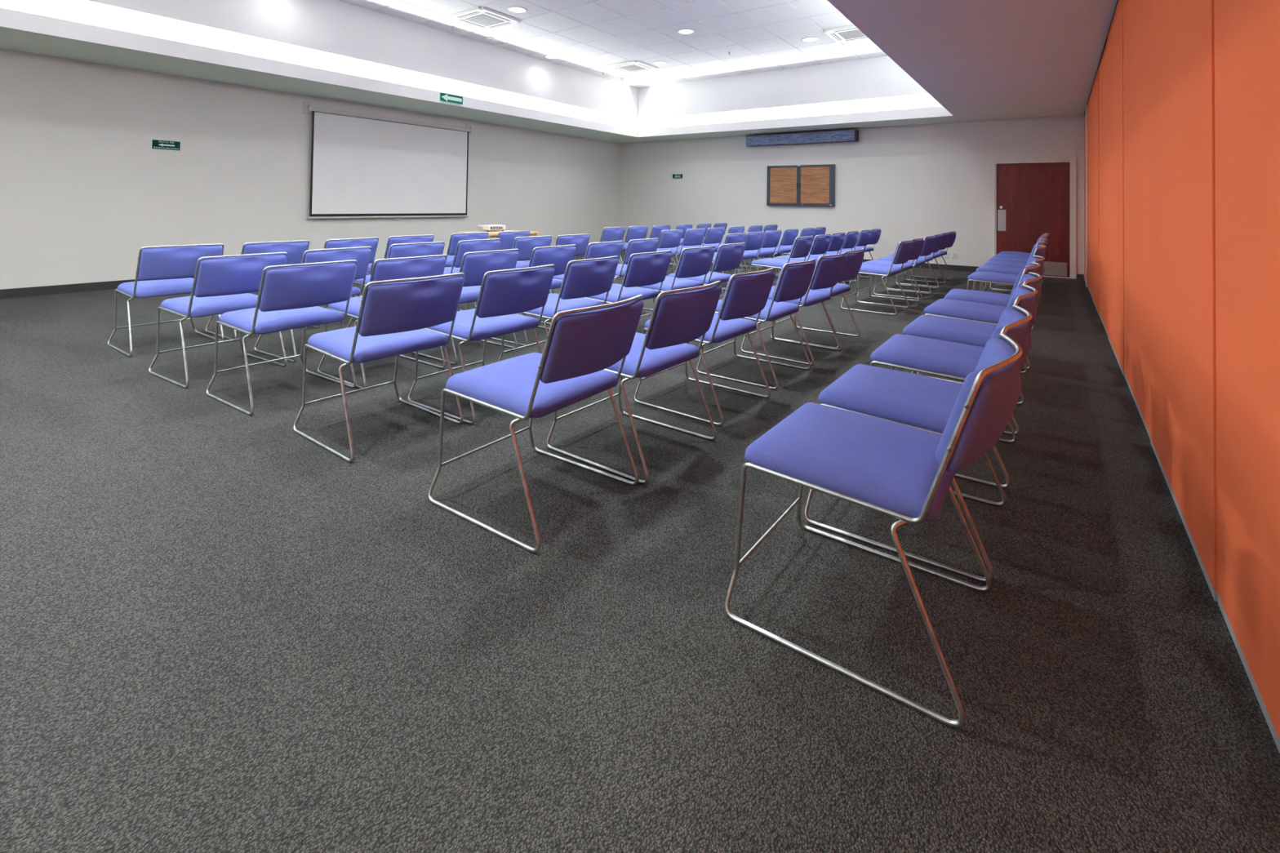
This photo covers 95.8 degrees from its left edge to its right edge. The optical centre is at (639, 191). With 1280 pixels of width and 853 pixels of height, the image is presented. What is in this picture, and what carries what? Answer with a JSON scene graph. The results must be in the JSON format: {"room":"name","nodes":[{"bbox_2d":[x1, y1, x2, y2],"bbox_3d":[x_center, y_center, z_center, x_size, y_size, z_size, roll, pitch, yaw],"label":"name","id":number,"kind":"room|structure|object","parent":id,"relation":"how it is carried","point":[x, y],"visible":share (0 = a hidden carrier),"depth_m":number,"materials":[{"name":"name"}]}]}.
{"room":"conference room","nodes":[
{"label":"conference room","id":0,"kind":"room"},
{"bbox_2d":[0,48,620,289],"bbox_3d":[-6.840,-0.913,7.490,0.120,4.326,21.528,0,-1,36],"label":"wall","id":1,"kind":"structure","parent":0,"point":[83,187],"depth_m":8.09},
{"bbox_2d":[0,277,194,298],"bbox_3d":[-6.818,1.197,7.408,0.012,0.104,21.328,0,-1,36],"label":"baseboard","id":2,"kind":"structure","parent":1,"relation":"attached to","point":[68,288],"depth_m":7.05,"materials":[{"name":"rubber"}]},
{"bbox_2d":[151,138,180,151],"bbox_3d":[-6.468,-0.639,7.899,0.005,0.134,0.317,0,-1,36],"label":"sign","id":3,"kind":"object","parent":1,"relation":"attached to","point":[162,144],"visible":1,"depth_m":7.90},
{"bbox_2d":[302,101,471,234],"bbox_3d":[-4.450,-0.288,10.626,0.098,2.275,3.320,0,-1,36],"label":"projection screen","id":4,"kind":"object","parent":1,"relation":"attached to","point":[362,165],"visible":0.99,"depth_m":10.41,"materials":[{"name":"fabric"}]},
{"bbox_2d":[339,0,887,87],"bbox_3d":[-2.832,-2.904,4.700,7.666,0.060,19.976,0,-1,36],"label":"ceiling","id":5,"kind":"structure","parent":0,"point":[587,36],"depth_m":9.87,"materials":[{"name":"tile"}]},
{"bbox_2d":[0,0,640,137],"bbox_3d":[-5.828,-2.267,6.834,0.290,1.277,19.956,0,-1,36],"label":"ceiling recess side","id":6,"kind":"structure","parent":5,"relation":"attached to","point":[338,42],"depth_m":8.61,"materials":[{"name":"paint"}]},
{"bbox_2d":[439,91,462,106],"bbox_3d":[-3.292,-1.622,10.106,0.006,0.184,0.484,0,-1,36],"label":"sign","id":7,"kind":"object","parent":6,"relation":"attached to","point":[446,98],"visible":1,"depth_m":10.09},
{"bbox_2d":[448,6,519,30],"bbox_3d":[-2.482,-2.755,9.239,0.840,0.040,0.840,0,-1,36],"label":"air conditioner","id":8,"kind":"object","parent":5,"relation":"attached to","point":[484,18],"visible":1,"depth_m":9.16,"materials":[{"name":"white plastic"}]},
{"bbox_2d":[464,13,504,26],"bbox_3d":[-2.483,-2.740,9.238,0.440,0.010,0.440,0,-1,36],"label":"grille","id":9,"kind":"object","parent":8,"relation":"attached to","point":[484,20],"depth_m":9.21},
{"bbox_2d":[484,36,493,41],"bbox_3d":[-2.693,-2.730,10.359,0.156,0.052,0.156,0,-1,36],"label":"smoke detector","id":10,"kind":"object","parent":5,"relation":"attached to","point":[488,38],"visible":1,"depth_m":10.32,"materials":[{"name":"white plastic"}]},
{"bbox_2d":[506,5,527,13],"bbox_3d":[-1.865,-2.769,8.795,0.306,0.014,0.306,0,-1,36],"label":"recessed light","id":11,"kind":"object","parent":5,"relation":"in","point":[514,9],"visible":1,"depth_m":8.77,"materials":[{"name":"white plastic"}]},
{"bbox_2d":[543,54,559,58],"bbox_3d":[-1.774,-2.711,11.611,0.306,0.014,0.306,0,-1,36],"label":"recessed light","id":12,"kind":"object","parent":5,"relation":"in","point":[548,56],"visible":1,"depth_m":11.58,"materials":[{"name":"white plastic"}]},
{"bbox_2d":[605,60,657,73],"bbox_3d":[-0.169,-2.657,12.353,0.840,0.040,0.840,0,-1,36],"label":"air conditioner","id":13,"kind":"object","parent":5,"relation":"attached to","point":[632,66],"visible":1,"depth_m":12.26,"materials":[{"name":"white plastic"}]},
{"bbox_2d":[617,64,646,71],"bbox_3d":[-0.169,-2.642,12.352,0.440,0.010,0.440,0,-1,36],"label":"grille","id":14,"kind":"object","parent":13,"relation":"attached to","point":[629,68],"depth_m":12.33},
{"bbox_2d":[653,60,667,64],"bbox_3d":[0.417,-2.670,11.969,0.306,0.014,0.306,0,-1,36],"label":"recessed light","id":15,"kind":"object","parent":5,"relation":"in","point":[660,62],"visible":1,"depth_m":11.93,"materials":[{"name":"white plastic"}]},
{"bbox_2d":[676,28,694,34],"bbox_3d":[0.775,-2.710,9.778,0.306,0.014,0.306,0,-1,36],"label":"recessed light","id":16,"kind":"object","parent":5,"relation":"in","point":[683,31],"visible":1,"depth_m":9.75,"materials":[{"name":"white plastic"}]},
{"bbox_2d":[635,55,952,137],"bbox_3d":[2.897,-2.017,12.667,7.586,1.277,0.290,0,-1,36],"label":"ceiling recess side","id":17,"kind":"structure","parent":5,"relation":"attached to","point":[873,89],"depth_m":12.35,"materials":[{"name":"paint"}]},
{"bbox_2d":[801,36,819,41],"bbox_3d":[2.982,-2.670,10.124,0.306,0.014,0.306,0,-1,36],"label":"recessed light","id":18,"kind":"object","parent":5,"relation":"in","point":[807,38],"visible":1,"depth_m":10.11,"materials":[{"name":"white plastic"}]},
{"bbox_2d":[822,24,868,42],"bbox_3d":[3.599,-2.655,9.680,0.840,0.040,0.840,0,-1,36],"label":"air conditioner","id":19,"kind":"object","parent":5,"relation":"attached to","point":[849,33],"visible":0.53,"depth_m":9.68,"materials":[{"name":"white plastic"}]},
{"bbox_2d":[837,29,866,39],"bbox_3d":[3.599,-2.640,9.680,0.440,0.010,0.440,0,-1,36],"label":"grille","id":20,"kind":"object","parent":19,"relation":"attached to","point":[853,33],"depth_m":9.69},
{"bbox_2d":[827,0,955,115],"bbox_3d":[0.144,-2.264,2.539,0.290,1.277,19.956,0,-1,36],"label":"trim","id":21,"kind":"structure","parent":5,"relation":"attached to","point":[831,2],"depth_m":6.06,"materials":[{"name":"paint"}]},
{"bbox_2d":[0,249,1279,852],"bbox_3d":[-2.576,1.300,4.355,10.665,0.100,21.528,0,-1,36],"label":"floor","id":22,"kind":"structure","parent":0,"point":[223,630],"depth_m":1.65,"materials":[{"name":"carpet"}]},
{"bbox_2d":[106,243,224,356],"bbox_3d":[-3.822,0.824,4.701,0.715,0.829,0.602,0,-1,35],"label":"chair","id":23,"kind":"object","parent":22,"relation":"on","point":[161,270],"visible":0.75,"depth_m":4.49,"materials":[{"name":"fabric"}]},
{"bbox_2d":[148,252,288,388],"bbox_3d":[-2.885,0.824,4.008,0.715,0.829,0.602,0,-1,32],"label":"chair","id":24,"kind":"object","parent":22,"relation":"on","point":[222,284],"visible":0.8,"depth_m":3.81,"materials":[{"name":"fabric"}]},
{"bbox_2d":[204,240,309,341],"bbox_3d":[-3.421,0.841,5.224,0.715,0.829,0.602,0,-1,34],"label":"chair","id":25,"kind":"object","parent":22,"relation":"on","point":[295,249],"visible":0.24,"depth_m":5.06,"materials":[{"name":"fabric"}]},
{"bbox_2d":[205,259,357,415],"bbox_3d":[-2.177,0.826,3.575,0.715,0.829,0.602,0,-1,34],"label":"chair","id":26,"kind":"object","parent":22,"relation":"on","point":[291,296],"visible":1,"depth_m":3.40,"materials":[{"name":"fabric"}]},
{"bbox_2d":[253,246,372,362],"bbox_3d":[-2.571,0.841,4.615,0.715,0.829,0.602,0,-1,32],"label":"chair","id":27,"kind":"object","parent":22,"relation":"on","point":[362,255],"visible":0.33,"depth_m":4.45,"materials":[{"name":"fabric"}]},
{"bbox_2d":[311,237,378,328],"bbox_3d":[-3.029,0.857,5.752,0.715,0.829,0.602,0,-1,32],"label":"chair","id":28,"kind":"object","parent":22,"relation":"on","point":[362,242],"visible":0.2,"depth_m":5.56,"materials":[{"name":"fabric"}]},
{"bbox_2d":[293,272,465,462],"bbox_3d":[-1.329,0.827,3.023,0.715,0.829,0.602,0,-1,37],"label":"chair","id":29,"kind":"object","parent":22,"relation":"on","point":[393,316],"visible":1,"depth_m":2.84,"materials":[{"name":"fabric"}]},
{"bbox_2d":[317,254,447,388],"bbox_3d":[-1.764,0.841,4.037,0.715,0.829,0.602,0,-1,36],"label":"chair","id":30,"kind":"object","parent":22,"relation":"on","point":[389,268],"visible":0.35,"depth_m":3.83,"materials":[{"name":"fabric"}]},
{"bbox_2d":[356,234,434,296],"bbox_3d":[-2.695,0.875,6.400,0.715,0.829,0.602,0,-1,36],"label":"chair","id":31,"kind":"object","parent":22,"relation":"on","point":[425,237],"visible":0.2,"depth_m":6.14,"materials":[{"name":"fabric"}]},
{"bbox_2d":[346,241,444,327],"bbox_3d":[-2.212,0.861,5.319,0.715,0.829,0.602,0,-1,36],"label":"chair","id":32,"kind":"object","parent":22,"relation":"on","point":[400,250],"visible":0.25,"depth_m":5.10,"materials":[{"name":"fabric"}]},
{"bbox_2d":[412,248,519,364],"bbox_3d":[-1.377,0.859,4.627,0.715,0.829,0.602,0,-1,35],"label":"chair","id":33,"kind":"object","parent":22,"relation":"on","point":[474,264],"visible":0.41,"depth_m":4.37,"materials":[{"name":"fabric"}]},
{"bbox_2d":[443,231,488,266],"bbox_3d":[-2.274,0.896,7.111,0.715,0.829,0.602,0,-1,36],"label":"chair","id":34,"kind":"object","parent":22,"relation":"on","point":[455,238],"visible":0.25,"depth_m":6.81,"materials":[{"name":"fabric"}]},
{"bbox_2d":[443,238,501,311],"bbox_3d":[-1.827,0.878,5.878,0.715,0.829,0.602,0,-1,33],"label":"chair","id":35,"kind":"object","parent":22,"relation":"on","point":[464,246],"visible":0.3,"depth_m":5.62,"materials":[{"name":"fabric"}]},
{"bbox_2d":[408,264,555,424],"bbox_3d":[-0.921,0.843,3.493,0.715,0.829,0.602,0,-1,35],"label":"chair","id":36,"kind":"object","parent":22,"relation":"on","point":[504,294],"visible":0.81,"depth_m":3.29,"materials":[{"name":"fabric"}]},
{"bbox_2d":[455,230,539,262],"bbox_3d":[-2.115,0.969,8.612,0.720,0.750,0.980,0,-1,36],"label":"table","id":37,"kind":"object","parent":22,"relation":"on","point":[492,233],"visible":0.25,"depth_m":8.58,"materials":[{"name":"brown wood"}]},
{"bbox_2d":[476,224,506,231],"bbox_3d":[-2.273,0.550,8.836,0.286,0.092,0.352,0,-1,36],"label":"projector","id":38,"kind":"object","parent":37,"relation":"on","point":[482,227],"visible":1,"depth_m":8.73,"materials":[{"name":"white plastic"}]},
{"bbox_2d":[474,235,551,306],"bbox_3d":[-1.405,0.898,6.563,0.715,0.829,0.602,0,-1,38],"label":"chair","id":39,"kind":"object","parent":22,"relation":"on","point":[526,245],"visible":0.33,"depth_m":6.30,"materials":[{"name":"fabric"}]},
{"bbox_2d":[497,230,529,261],"bbox_3d":[-1.863,0.913,7.644,0.715,0.829,0.602,0,-1,35],"label":"chair","id":40,"kind":"object","parent":22,"relation":"on","point":[507,238],"visible":0.2,"depth_m":7.36,"materials":[{"name":"fabric"}]},
{"bbox_2d":[488,244,576,346],"bbox_3d":[-0.978,0.877,5.200,0.715,0.829,0.602,0,-1,35],"label":"chair","id":41,"kind":"object","parent":22,"relation":"on","point":[559,256],"visible":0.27,"depth_m":4.97,"materials":[{"name":"fabric"}]},
{"bbox_2d":[427,294,643,552],"bbox_3d":[-0.385,0.828,2.363,0.715,0.829,0.602,0,-1,35],"label":"chair","id":42,"kind":"object","parent":22,"relation":"on","point":[581,343],"visible":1,"depth_m":2.17,"materials":[{"name":"fabric"}]},
{"bbox_2d":[524,233,590,293],"bbox_3d":[-1.013,0.914,7.055,0.715,0.829,0.602,0,-1,38],"label":"chair","id":43,"kind":"object","parent":22,"relation":"on","point":[581,241],"visible":0.24,"depth_m":6.86,"materials":[{"name":"fabric"}]},
{"bbox_2d":[497,255,618,361],"bbox_3d":[-0.555,0.862,4.134,0.715,0.829,0.602,0,-1,35],"label":"chair","id":44,"kind":"object","parent":22,"relation":"on","point":[586,277],"visible":0.62,"depth_m":3.91,"materials":[{"name":"fabric"}]},
{"bbox_2d":[537,240,622,324],"bbox_3d":[-0.572,0.896,5.839,0.715,0.829,0.602,0,-1,35],"label":"chair","id":45,"kind":"object","parent":22,"relation":"on","point":[602,249],"visible":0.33,"depth_m":5.59,"materials":[{"name":"fabric"}]},
{"bbox_2d":[574,226,625,263],"bbox_3d":[-0.636,0.967,9.398,0.715,0.829,0.602,0,-1,38],"label":"chair","id":46,"kind":"object","parent":22,"relation":"on","point":[609,233],"visible":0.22,"depth_m":9.13,"materials":[{"name":"fabric"}]},
{"bbox_2d":[582,249,671,303],"bbox_3d":[-0.141,0.880,4.727,0.715,0.829,0.602,0,-1,38],"label":"chair","id":47,"kind":"object","parent":22,"relation":"on","point":[646,268],"visible":0.63,"depth_m":4.49,"materials":[{"name":"fabric"}]},
{"bbox_2d":[617,226,648,263],"bbox_3d":[-0.257,0.984,9.920,0.715,0.829,0.602,0,-1,38],"label":"chair","id":48,"kind":"object","parent":22,"relation":"on","point":[633,232],"visible":0.42,"depth_m":9.63,"materials":[{"name":"fabric"}]},
{"bbox_2d":[546,280,721,484],"bbox_3d":[0.006,0.844,2.861,0.715,0.829,0.602,0,-1,37],"label":"chair","id":49,"kind":"object","parent":22,"relation":"on","point":[679,317],"visible":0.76,"depth_m":2.62,"materials":[{"name":"fabric"}]},
{"bbox_2d":[613,237,658,311],"bbox_3d":[-0.192,0.913,6.395,0.715,0.829,0.602,0,-1,36],"label":"chair","id":50,"kind":"object","parent":22,"relation":"on","point":[646,245],"visible":0.38,"depth_m":6.11,"materials":[{"name":"fabric"}]},
{"bbox_2d":[624,224,671,268],"bbox_3d":[0.156,1.001,10.496,0.715,0.829,0.602,0,-1,38],"label":"chair","id":51,"kind":"object","parent":22,"relation":"on","point":[655,232],"visible":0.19,"depth_m":10.19,"materials":[{"name":"fabric"}]},
{"bbox_2d":[656,229,683,268],"bbox_3d":[0.244,0.966,8.676,0.715,0.829,0.602,0,-1,38],"label":"chair","id":52,"kind":"object","parent":22,"relation":"on","point":[668,238],"visible":0.48,"depth_m":8.42,"materials":[{"name":"fabric"}]},
{"bbox_2d":[638,245,715,316],"bbox_3d":[0.295,0.898,5.328,0.715,0.829,0.602,0,-1,37],"label":"chair","id":53,"kind":"object","parent":22,"relation":"on","point":[693,261],"visible":0.62,"depth_m":5.09,"materials":[{"name":"fabric"}]},
{"bbox_2d":[667,223,692,268],"bbox_3d":[0.614,1.021,11.133,0.715,0.829,0.602,0,-1,37],"label":"chair","id":54,"kind":"object","parent":22,"relation":"on","point":[684,227],"visible":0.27,"depth_m":10.87,"materials":[{"name":"fabric"}]},
{"bbox_2d":[657,228,705,273],"bbox_3d":[0.649,0.983,9.232,0.715,0.829,0.602,0,-1,38],"label":"chair","id":55,"kind":"object","parent":22,"relation":"on","point":[693,237],"visible":0.55,"depth_m":8.97,"materials":[{"name":"fabric"}]},
{"bbox_2d":[669,223,711,264],"bbox_3d":[1.053,1.040,11.738,0.715,0.829,0.602,0,-1,37],"label":"chair","id":56,"kind":"object","parent":22,"relation":"on","point":[705,226],"visible":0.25,"depth_m":11.51,"materials":[{"name":"fabric"}]},
{"bbox_2d":[674,226,724,273],"bbox_3d":[1.034,1.000,9.763,0.715,0.829,0.602,0,-1,38],"label":"chair","id":57,"kind":"object","parent":22,"relation":"on","point":[713,235],"visible":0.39,"depth_m":9.51,"materials":[{"name":"fabric"}]},
{"bbox_2d":[634,266,775,426],"bbox_3d":[0.428,0.864,3.526,0.715,0.829,0.602,0,-1,38],"label":"chair","id":58,"kind":"object","parent":22,"relation":"on","point":[746,294],"visible":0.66,"depth_m":3.27,"materials":[{"name":"fabric"}]},
{"bbox_2d":[667,242,746,284],"bbox_3d":[0.676,0.915,5.867,0.715,0.829,0.602,0,-1,36],"label":"chair","id":59,"kind":"object","parent":22,"relation":"on","point":[728,256],"visible":0.53,"depth_m":5.61,"materials":[{"name":"fabric"}]},
{"bbox_2d":[703,222,727,240],"bbox_3d":[1.459,1.057,12.289,0.715,0.829,0.602,0,-1,37],"label":"chair","id":60,"kind":"object","parent":22,"relation":"on","point":[716,224],"visible":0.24,"depth_m":12.03,"materials":[{"name":"fabric"}]},
{"bbox_2d":[701,226,744,273],"bbox_3d":[1.483,1.019,10.387,0.715,0.829,0.602,0,-1,38],"label":"chair","id":61,"kind":"object","parent":22,"relation":"on","point":[740,228],"visible":0.27,"depth_m":10.18,"materials":[{"name":"fabric"}]},
{"bbox_2d":[711,232,746,296],"bbox_3d":[1.070,0.964,7.982,0.715,0.829,0.602,0,-1,37],"label":"chair","id":62,"kind":"object","parent":22,"relation":"on","point":[738,237],"visible":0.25,"depth_m":7.69,"materials":[{"name":"fabric"}]},
{"bbox_2d":[709,231,764,288],"bbox_3d":[1.433,0.980,8.481,0.715,0.829,0.602,0,-1,38],"label":"chair","id":63,"kind":"object","parent":22,"relation":"on","point":[753,240],"visible":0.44,"depth_m":8.23,"materials":[{"name":"fabric"}]},
{"bbox_2d":[721,225,763,270],"bbox_3d":[1.946,1.039,11.027,0.715,0.829,0.602,0,-1,37],"label":"chair","id":64,"kind":"object","parent":22,"relation":"on","point":[753,228],"visible":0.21,"depth_m":10.74,"materials":[{"name":"fabric"}]},
{"bbox_2d":[728,230,782,281],"bbox_3d":[1.821,0.997,9.048,0.715,0.829,0.602,0,-1,38],"label":"chair","id":65,"kind":"object","parent":22,"relation":"on","point":[771,238],"visible":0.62,"depth_m":8.80,"materials":[{"name":"fabric"}]},
{"bbox_2d":[696,258,815,389],"bbox_3d":[0.867,0.883,4.158,0.715,0.829,0.602,0,-1,37],"label":"chair","id":66,"kind":"object","parent":22,"relation":"on","point":[793,281],"visible":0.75,"depth_m":3.90,"materials":[{"name":"fabric"}]},
{"bbox_2d":[742,224,777,266],"bbox_3d":[2.359,1.056,11.582,0.715,0.829,0.602,0,-1,38],"label":"chair","id":67,"kind":"object","parent":22,"relation":"on","point":[770,227],"visible":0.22,"depth_m":11.29,"materials":[{"name":"fabric"}]},
{"bbox_2d":[748,228,798,280],"bbox_3d":[2.247,1.015,9.633,0.715,0.829,0.602,0,-1,37],"label":"chair","id":68,"kind":"object","parent":22,"relation":"on","point":[788,236],"visible":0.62,"depth_m":9.37,"materials":[{"name":"fabric"}]},
{"bbox_2d":[750,235,813,271],"bbox_3d":[1.828,0.964,7.419,0.715,0.829,0.602,0,-1,37],"label":"chair","id":69,"kind":"object","parent":22,"relation":"on","point":[802,246],"visible":0.69,"depth_m":7.20,"materials":[{"name":"fabric"}]},
{"bbox_2d":[768,227,814,274],"bbox_3d":[2.703,1.035,10.256,0.715,0.829,0.602,0,-1,37],"label":"chair","id":70,"kind":"object","parent":22,"relation":"on","point":[805,232],"visible":0.27,"depth_m":9.99,"materials":[{"name":"fabric"}]},
{"bbox_2d":[740,252,845,364],"bbox_3d":[1.291,0.902,4.753,0.715,0.829,0.602,0,-1,39],"label":"chair","id":71,"kind":"object","parent":22,"relation":"on","point":[828,270],"visible":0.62,"depth_m":4.50,"materials":[{"name":"metal"}]},
{"bbox_2d":[773,234,831,284],"bbox_3d":[2.232,0.981,7.950,0.715,0.829,0.602,0,-1,38],"label":"chair","id":72,"kind":"object","parent":22,"relation":"on","point":[820,243],"visible":0.49,"depth_m":7.68,"materials":[{"name":"fabric"}]},
{"bbox_2d":[780,226,826,269],"bbox_3d":[3.066,1.050,10.756,0.715,0.829,0.602,0,-1,37],"label":"chair","id":73,"kind":"object","parent":22,"relation":"on","point":[818,230],"visible":0.21,"depth_m":10.44,"materials":[{"name":"fabric"}]},
{"bbox_2d":[770,248,864,348],"bbox_3d":[1.644,0.917,5.262,0.715,0.829,0.602,0,-1,37],"label":"chair","id":74,"kind":"object","parent":22,"relation":"on","point":[854,259],"visible":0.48,"depth_m":5.02,"materials":[{"name":"fabric"}]},
{"bbox_2d":[807,231,845,283],"bbox_3d":[2.636,0.999,8.541,0.715,0.829,0.602,0,-1,38],"label":"chair","id":75,"kind":"object","parent":22,"relation":"on","point":[837,240],"visible":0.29,"depth_m":8.26,"materials":[{"name":"fabric"}]},
{"bbox_2d":[808,231,858,284],"bbox_3d":[3.060,1.017,9.132,0.715,0.829,0.602,0,-1,38],"label":"chair","id":76,"kind":"object","parent":22,"relation":"on","point":[851,237],"visible":0.43,"depth_m":8.84,"materials":[{"name":"fabric"}]},
{"bbox_2d":[839,229,871,280],"bbox_3d":[3.498,1.036,9.726,0.715,0.829,0.602,0,-1,38],"label":"chair","id":77,"kind":"object","parent":22,"relation":"on","point":[864,237],"visible":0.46,"depth_m":9.43,"materials":[{"name":"fabric"}]},
{"bbox_2d":[853,228,880,276],"bbox_3d":[3.871,1.052,10.241,0.715,0.829,0.602,0,-1,38],"label":"chair","id":78,"kind":"object","parent":22,"relation":"on","point":[875,235],"visible":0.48,"depth_m":9.98,"materials":[{"name":"fabric"}]},
{"bbox_2d":[724,333,1022,728],"bbox_3d":[0.711,0.831,1.724,0.715,0.829,0.602,0,-1,36],"label":"chair","id":79,"kind":"object","parent":22,"relation":"on","point":[903,473],"visible":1,"depth_m":1.57,"materials":[{"name":"fabric"}]},
{"bbox_2d":[840,239,913,315],"bbox_3d":[2.828,0.967,6.835,0.715,0.829,0.602,0,-1,37],"label":"chair","id":80,"kind":"object","parent":22,"relation":"on","point":[903,251],"visible":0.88,"depth_m":6.61,"materials":[{"name":"fabric"}]},
{"bbox_2d":[857,237,924,306],"bbox_3d":[3.202,0.983,7.350,0.715,0.829,0.602,0,-1,38],"label":"chair","id":81,"kind":"object","parent":22,"relation":"on","point":[917,246],"visible":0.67,"depth_m":7.21,"materials":[{"name":"fabric"}]},
{"bbox_2d":[873,235,935,298],"bbox_3d":[3.676,1.003,7.985,0.715,0.829,0.602,0,-1,37],"label":"chair","id":82,"kind":"object","parent":22,"relation":"on","point":[929,243],"visible":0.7,"depth_m":7.74,"materials":[{"name":"fabric"}]},
{"bbox_2d":[885,233,942,293],"bbox_3d":[4.076,1.021,8.560,0.715,0.829,0.602,0,-1,38],"label":"chair","id":83,"kind":"object","parent":22,"relation":"on","point":[939,237],"visible":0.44,"depth_m":8.36,"materials":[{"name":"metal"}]},
{"bbox_2d":[804,305,1032,582],"bbox_3d":[1.088,0.848,2.242,0.715,0.829,0.602,0,-1,35],"label":"chair","id":84,"kind":"object","parent":22,"relation":"on","point":[920,402],"visible":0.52,"depth_m":2.13,"materials":[{"name":"fabric"}]},
{"bbox_2d":[895,231,950,287],"bbox_3d":[4.501,1.039,9.165,0.715,0.829,0.602,0,-1,37],"label":"chair","id":85,"kind":"object","parent":22,"relation":"on","point":[945,235],"visible":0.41,"depth_m":8.94,"materials":[{"name":"metal"}]},
{"bbox_2d":[905,231,955,282],"bbox_3d":[4.869,1.055,9.661,0.715,0.829,0.602,0,-1,38],"label":"chair","id":86,"kind":"object","parent":22,"relation":"on","point":[953,234],"visible":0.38,"depth_m":9.46,"materials":[{"name":"fabric"}]},
{"bbox_2d":[870,284,1037,488],"bbox_3d":[1.540,0.867,2.870,0.715,0.829,0.602,0,-1,35],"label":"chair","id":87,"kind":"object","parent":22,"relation":"on","point":[944,358],"visible":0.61,"depth_m":2.76,"materials":[{"name":"fabric"}]},
{"bbox_2d":[899,271,1041,435],"bbox_3d":[1.968,0.885,3.458,0.715,0.829,0.602,0,-1,36],"label":"chair","id":88,"kind":"object","parent":22,"relation":"on","point":[974,333],"visible":0.56,"depth_m":3.36,"materials":[{"name":"fabric"}]},
{"bbox_2d":[916,262,1040,383],"bbox_3d":[2.436,0.906,4.145,0.715,0.829,0.602,0,-1,37],"label":"chair","id":89,"kind":"object","parent":22,"relation":"on","point":[953,308],"visible":0.57,"depth_m":4.03,"materials":[{"name":"fabric"}]},
{"bbox_2d":[943,255,1044,369],"bbox_3d":[2.865,0.924,4.718,0.715,0.829,0.602,0,-1,33],"label":"chair","id":90,"kind":"object","parent":22,"relation":"on","point":[979,296],"visible":0.46,"depth_m":4.61,"materials":[{"name":"fabric"}]},
{"bbox_2d":[966,244,1045,328],"bbox_3d":[3.896,0.970,6.174,0.715,0.829,0.602,0,-1,36],"label":"chair","id":91,"kind":"object","parent":22,"relation":"on","point":[977,276],"visible":0.57,"depth_m":6.04,"materials":[{"name":"fabric"}]},
{"bbox_2d":[974,240,1045,306],"bbox_3d":[4.435,0.993,6.944,0.715,0.829,0.602,0,-1,37],"label":"chair","id":92,"kind":"object","parent":22,"relation":"on","point":[986,268],"visible":0.38,"depth_m":6.84,"materials":[{"name":"fabric"}]},
{"bbox_2d":[981,238,1047,305],"bbox_3d":[4.868,1.012,7.533,0.715,0.829,0.602,0,-1,35],"label":"chair","id":93,"kind":"object","parent":22,"relation":"on","point":[989,262],"visible":0.22,"depth_m":7.45,"materials":[{"name":"fabric"}]},
{"bbox_2d":[985,235,1047,291],"bbox_3d":[5.308,1.031,8.164,0.715,0.829,0.602,0,-1,36],"label":"chair","id":94,"kind":"object","parent":22,"relation":"on","point":[999,259],"visible":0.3,"depth_m":8.10,"materials":[{"name":"fabric"}]},
{"bbox_2d":[989,234,1048,290],"bbox_3d":[5.722,1.049,8.727,0.715,0.829,0.602,0,-1,36],"label":"chair","id":95,"kind":"object","parent":22,"relation":"on","point":[1019,256],"visible":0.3,"depth_m":8.65,"materials":[{"name":"fabric"}]},
{"bbox_2d":[995,233,1049,286],"bbox_3d":[6.166,1.068,9.331,0.715,0.829,0.602,0,-1,37],"label":"chair","id":96,"kind":"object","parent":22,"relation":"on","point":[1001,252],"visible":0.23,"depth_m":9.23,"materials":[{"name":"fabric"}]},
{"bbox_2d":[618,114,1084,279],"bbox_3d":[3.757,-0.641,13.075,10.565,4.326,0.120,0,-1,36],"label":"wall","id":97,"kind":"structure","parent":0,"point":[908,183],"depth_m":12.13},
{"bbox_2d":[672,173,682,178],"bbox_3d":[0.973,-0.403,14.991,0.316,0.134,0.005,0,-1,36],"label":"sign","id":98,"kind":"object","parent":97,"relation":"attached to","point":[674,175],"visible":1,"depth_m":14.99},
{"bbox_2d":[766,164,835,206],"bbox_3d":[3.602,-0.145,13.036,1.550,0.918,0.098,0,-1,36],"label":"bulletin board","id":99,"kind":"object","parent":97,"relation":"attached to","point":[793,184],"visible":1,"depth_m":12.99,"materials":[{"name":"brown wood"}]},
{"bbox_2d":[746,128,858,146],"bbox_3d":[3.586,-1.202,13.002,2.524,0.235,0.225,0,-1,36],"label":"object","id":100,"kind":"structure","parent":97,"relation":"attached to","point":[841,135],"depth_m":12.85,"materials":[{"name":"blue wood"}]},
{"bbox_2d":[657,247,1084,279],"bbox_3d":[3.568,1.469,13.063,10.248,0.100,0.012,0,-1,36],"label":"baseboard","id":101,"kind":"structure","parent":97,"relation":"attached to","point":[962,268],"depth_m":11.30,"materials":[{"name":"rubber"}]},
{"bbox_2d":[992,158,1075,279],"bbox_3d":[7.177,0.463,10.557,1.249,2.118,0.138,0,-1,36],"label":"door","id":102,"kind":"structure","parent":97,"relation":"in","point":[1033,198],"depth_m":10.50,"materials":[{"name":"brown wood"}]},
{"bbox_2d":[1084,0,1279,753],"bbox_3d":[1.609,-0.197,1.392,0.212,2.899,21.328,0,-1,36],"label":"wall","id":103,"kind":"structure","parent":0,"point":[1182,113],"depth_m":1.90,"materials":[{"name":"paint"}]},
{"bbox_2d":[0,0,1117,142],"bbox_3d":[-2.491,-1.653,4.386,10.565,0.050,21.328,0,-1,36],"label":"ceiling","id":104,"kind":"structure","parent":103,"relation":"attached to","point":[982,60],"depth_m":6.78,"materials":[{"name":"paint"}]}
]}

